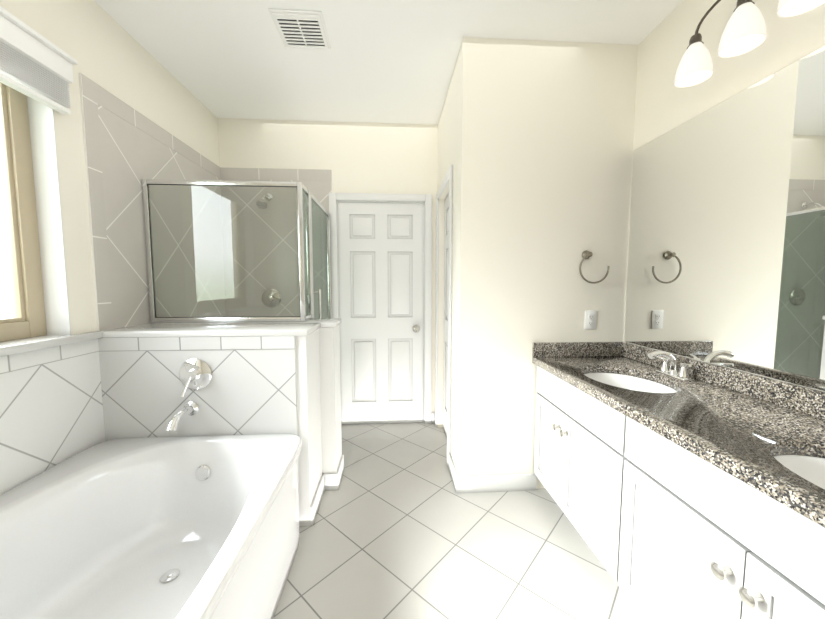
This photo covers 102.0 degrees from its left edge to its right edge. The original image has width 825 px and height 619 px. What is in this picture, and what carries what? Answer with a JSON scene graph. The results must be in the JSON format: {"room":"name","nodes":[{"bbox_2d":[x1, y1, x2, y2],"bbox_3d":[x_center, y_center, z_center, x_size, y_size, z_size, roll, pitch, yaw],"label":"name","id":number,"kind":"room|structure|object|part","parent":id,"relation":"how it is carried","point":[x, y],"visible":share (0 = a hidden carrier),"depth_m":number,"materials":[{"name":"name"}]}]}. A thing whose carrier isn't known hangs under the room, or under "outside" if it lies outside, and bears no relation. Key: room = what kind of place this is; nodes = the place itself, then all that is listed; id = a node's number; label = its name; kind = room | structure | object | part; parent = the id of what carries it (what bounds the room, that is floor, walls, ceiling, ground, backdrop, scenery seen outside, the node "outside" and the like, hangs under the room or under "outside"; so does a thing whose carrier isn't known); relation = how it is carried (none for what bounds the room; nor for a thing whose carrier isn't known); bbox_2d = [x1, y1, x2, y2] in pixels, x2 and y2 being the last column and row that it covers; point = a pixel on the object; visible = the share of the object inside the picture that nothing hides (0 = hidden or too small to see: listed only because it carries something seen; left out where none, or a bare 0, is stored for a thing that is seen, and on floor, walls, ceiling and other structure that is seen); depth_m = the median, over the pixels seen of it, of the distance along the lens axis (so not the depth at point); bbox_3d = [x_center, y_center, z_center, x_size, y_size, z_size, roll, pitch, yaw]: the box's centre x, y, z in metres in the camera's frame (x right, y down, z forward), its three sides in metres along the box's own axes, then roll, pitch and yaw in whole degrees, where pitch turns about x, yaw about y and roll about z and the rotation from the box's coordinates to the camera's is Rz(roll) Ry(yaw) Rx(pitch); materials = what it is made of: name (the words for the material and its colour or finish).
{"room":"bathroom","nodes":[
{"label":"bathroom","id":0,"kind":"room"},
{"bbox_2d":[0,0,219,334],"bbox_3d":[-1.638,-0.116,0.891,0.220,2.710,4.530,0,4,-3],"label":"wall","id":1,"kind":"structure","parent":0,"point":[103,48],"depth_m":1.62,"materials":[{"name":"white paint"}]},
{"bbox_2d":[0,6,77,113],"bbox_3d":[-1.495,-0.946,0.894,0.071,0.245,1.225,0,4,-3],"label":"blind valance","id":2,"kind":"object","parent":1,"relation":"attached to","point":[35,65],"visible":1,"depth_m":1.33,"materials":[{"name":"white wood"}]},
{"bbox_2d":[0,82,102,356],"bbox_3d":[-1.603,-0.396,0.748,0.235,1.210,1.744,0,4,-3],"label":"window","id":3,"kind":"structure","parent":1,"relation":"in","point":[28,320],"depth_m":1.45,"materials":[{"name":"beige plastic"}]},
{"bbox_2d":[0,73,104,494],"bbox_3d":[-1.554,0.048,1.436,0.010,2.300,3.040,0,4,-3],"label":"tiled wall","id":4,"kind":"structure","parent":1,"relation":"attached to","point":[60,404],"depth_m":1.42,"materials":[{"name":"white tile"}]},
{"bbox_2d":[295,336,306,488],"bbox_3d":[-1.171,0.636,2.009,0.840,1.040,0.555,0,4,-3],"label":"wall","id":5,"kind":"structure","parent":0,"point":[301,396],"depth_m":1.76,"materials":[{"name":"white paint"}]},
{"bbox_2d":[80,73,299,472],"bbox_3d":[-1.076,-0.121,1.685,0.937,2.000,0.035,0,4,-3],"label":"tiled wall","id":6,"kind":"structure","parent":5,"relation":"attached to","point":[251,389],"depth_m":1.79,"materials":[{"name":"white tile"}]},
{"bbox_2d":[165,359,211,431],"bbox_3d":[-1.098,0.415,1.614,0.160,0.319,0.186,0,4,-3],"label":"tub faucet","id":7,"kind":"object","parent":6,"relation":"attached to","point":[195,374],"visible":1,"depth_m":1.68,"materials":[{"name":"silver metal"}]},
{"bbox_2d":[103,318,340,337],"bbox_3d":[-1.031,0.101,1.977,1.122,0.032,0.579,0,4,-3],"label":"trim","id":8,"kind":"structure","parent":5,"relation":"on","point":[232,329],"depth_m":1.73,"materials":[{"name":"white stone"}]},
{"bbox_2d":[142,179,331,321],"bbox_3d":[-1.133,0.109,2.514,0.960,1.825,0.931,0,4,-3],"label":"shower enclosure","id":9,"kind":"object","parent":5,"relation":"on","point":[309,198],"visible":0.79,"depth_m":2.03,"materials":[{"name":"clear glass"}]},
{"bbox_2d":[307,412,338,475],"bbox_3d":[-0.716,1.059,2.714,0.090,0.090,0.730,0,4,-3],"label":"wall","id":10,"kind":"structure","parent":0,"point":[324,440],"depth_m":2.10,"materials":[{"name":"white paint"}]},
{"bbox_2d":[218,118,437,411],"bbox_3d":[-0.092,-0.288,3.137,3.140,2.710,0.220,0,4,-3],"label":"wall","id":11,"kind":"structure","parent":0,"point":[384,158],"depth_m":2.92,"materials":[{"name":"white paint"}]},
{"bbox_2d":[296,169,331,318],"bbox_3d":[-1.166,-0.069,2.973,0.915,2.300,0.010,0,4,-3],"label":"tiled wall","id":12,"kind":"structure","parent":11,"relation":"attached to","point":[319,182],"depth_m":2.93,"materials":[{"name":"beige tile"}]},
{"bbox_2d":[256,193,272,208],"bbox_3d":[-1.236,-0.916,2.793,0.090,0.163,0.210,0,4,-3],"label":"shower head","id":13,"kind":"object","parent":12,"relation":"attached to","point":[264,202],"depth_m":2.75},
{"bbox_2d":[262,289,280,307],"bbox_3d":[-1.248,-0.099,2.929,0.168,0.168,0.063,0,4,-3],"label":"shower valve","id":14,"kind":"object","parent":12,"relation":"attached to","point":[264,299],"depth_m":2.95,"materials":[{"name":"silver metal"}]},
{"bbox_2d":[338,202,423,423],"bbox_3d":[-0.279,0.059,3.038,0.764,2.022,0.103,0,4,-3],"label":"door","id":15,"kind":"structure","parent":11,"relation":"in","point":[381,258],"depth_m":3.05,"materials":[{"name":"white paint"}]},
{"bbox_3d":[0.053,0.179,3.064,0.100,0.066,0.098,0,4,-3],"label":"knob","id":16,"kind":"part","parent":15,"relation":"part of","materials":[{"name":"silver metal"}]},
{"bbox_2d":[329,164,452,467],"bbox_3d":[-0.235,0.049,2.711,0.960,2.104,0.882,0,4,-3],"label":"door frame","id":17,"kind":"structure","parent":11,"relation":"attached to","point":[424,199],"depth_m":2.75,"materials":[{"name":"white paint"}]},
{"bbox_2d":[94,0,683,123],"bbox_3d":[-0.071,-1.524,0.879,3.520,0.100,4.690,0,4,-3],"label":"ceiling","id":18,"kind":"structure","parent":0,"point":[386,61],"depth_m":1.94,"materials":[{"name":"white paint"}]},
{"bbox_2d":[268,9,330,48],"bbox_3d":[-0.610,-1.536,1.845,0.270,0.021,0.270,0,4,-3],"label":"ceiling vent","id":19,"kind":"object","parent":18,"relation":"in","point":[301,28],"visible":1,"depth_m":1.81,"materials":[{"name":"white plastic"}]},
{"bbox_2d":[438,53,458,464],"bbox_3d":[0.312,-0.245,2.588,0.120,2.710,0.930,0,4,-3],"label":"wall","id":20,"kind":"structure","parent":0,"point":[448,139],"depth_m":2.36,"materials":[{"name":"white paint"}]},
{"bbox_2d":[310,412,536,525],"bbox_3d":[0.085,1.068,2.491,1.358,0.105,1.295,0,4,-3],"label":"baseboard","id":21,"kind":"structure","parent":20,"relation":"attached to","point":[479,483],"depth_m":2.10,"materials":[{"name":"white paint"}]},
{"bbox_2d":[443,194,448,435],"bbox_3d":[0.316,0.085,2.674,0.035,2.026,0.602,0,4,-3],"label":"door","id":22,"kind":"structure","parent":20,"relation":"in","point":[445,312],"depth_m":2.87,"materials":[{"name":"white paint"}]},
{"bbox_2d":[273,422,642,618],"bbox_3d":[-0.071,1.278,1.093,3.520,0.100,4.690,0,4,-3],"label":"floor","id":23,"kind":"structure","parent":0,"point":[400,528],"depth_m":1.64,"materials":[{"name":"tile"}]},
{"bbox_2d":[0,434,301,618],"bbox_3d":[-1.005,0.976,0.904,1.010,0.531,1.693,0,4,-3],"label":"bathtub","id":24,"kind":"object","parent":23,"relation":"on","point":[192,527],"visible":1,"depth_m":1.38,"materials":[{"name":"ceramic"}]},
{"bbox_2d":[532,362,824,618],"bbox_3d":[1.082,0.809,1.197,0.596,0.820,1.848,0,4,-3],"label":"bathroom vanity","id":25,"kind":"object","parent":23,"relation":"on","point":[678,486],"depth_m":1.08,"materials":[{"name":"white wood"}]},
{"bbox_2d":[532,354,824,521],"bbox_3d":[1.088,0.395,1.159,0.585,0.070,1.860,0,4,-3],"label":"countertop","id":26,"kind":"structure","parent":25,"relation":"on","point":[724,426],"depth_m":1.09,"materials":[{"name":"grey stone"}]},
{"bbox_2d":[644,350,699,381],"bbox_3d":[1.215,0.261,1.611,0.159,0.127,0.220,0,4,-3],"label":"faucet","id":27,"kind":"object","parent":26,"relation":"on","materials":[{"name":"silver metal"}]},
{"bbox_2d":[455,37,637,488],"bbox_3d":[0.803,-0.208,2.093,1.040,2.710,0.120,0,4,-3],"label":"wall","id":28,"kind":"structure","parent":0,"point":[545,140],"depth_m":2.01,"materials":[{"name":"white paint"}]},
{"bbox_2d":[532,342,623,357],"bbox_3d":[1.022,0.247,2.068,0.565,0.088,0.020,0,4,-3],"label":"backsplash","id":29,"kind":"structure","parent":28,"relation":"attached to","point":[540,349],"depth_m":2.06,"materials":[{"name":"grey stone"}]},
{"bbox_2d":[584,311,596,328],"bbox_3d":[1.103,0.065,2.066,0.072,0.116,0.008,0,4,-3],"label":"electrical outlet","id":30,"kind":"object","parent":28,"relation":"attached to","point":[590,319],"visible":1,"depth_m":2.06,"materials":[{"name":"white plastic"}]},
{"bbox_2d":[579,250,609,283],"bbox_3d":[1.092,-0.258,2.020,0.187,0.202,0.050,0,4,-3],"label":"towel ring","id":31,"kind":"object","parent":28,"relation":"attached to","point":[586,254],"visible":1,"depth_m":2.01,"materials":[{"name":"grey metal"}]},
{"bbox_2d":[620,342,824,417],"bbox_3d":[1.370,0.315,1.171,0.020,0.088,1.860,0,4,-3],"label":"backsplash","id":32,"kind":"structure","parent":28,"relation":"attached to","point":[797,397],"depth_m":1.31,"materials":[{"name":"grey stone"}]},
{"bbox_2d":[674,0,720,87],"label":"sconce","id":33,"kind":"object","parent":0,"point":[695,66],"depth_m":1.42,"materials":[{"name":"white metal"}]},
{"bbox_2d":[624,0,824,391],"bbox_3d":[1.500,-0.122,0.972,0.227,2.710,4.310,0,4,-3],"label":"wall","id":34,"kind":"structure","parent":0,"point":[726,258],"depth_m":1.42,"materials":[{"name":"beige paint"}]},
{"bbox_2d":[718,0,766,57],"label":"sconce","id":35,"kind":"object","parent":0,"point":[745,30],"depth_m":1.22,"materials":[{"name":"white glass"}]},
{"bbox_2d":[777,0,824,17],"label":"sconce","id":36,"kind":"object","parent":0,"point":[786,8],"depth_m":1.10,"materials":[{"name":"white glass"}]}
]}

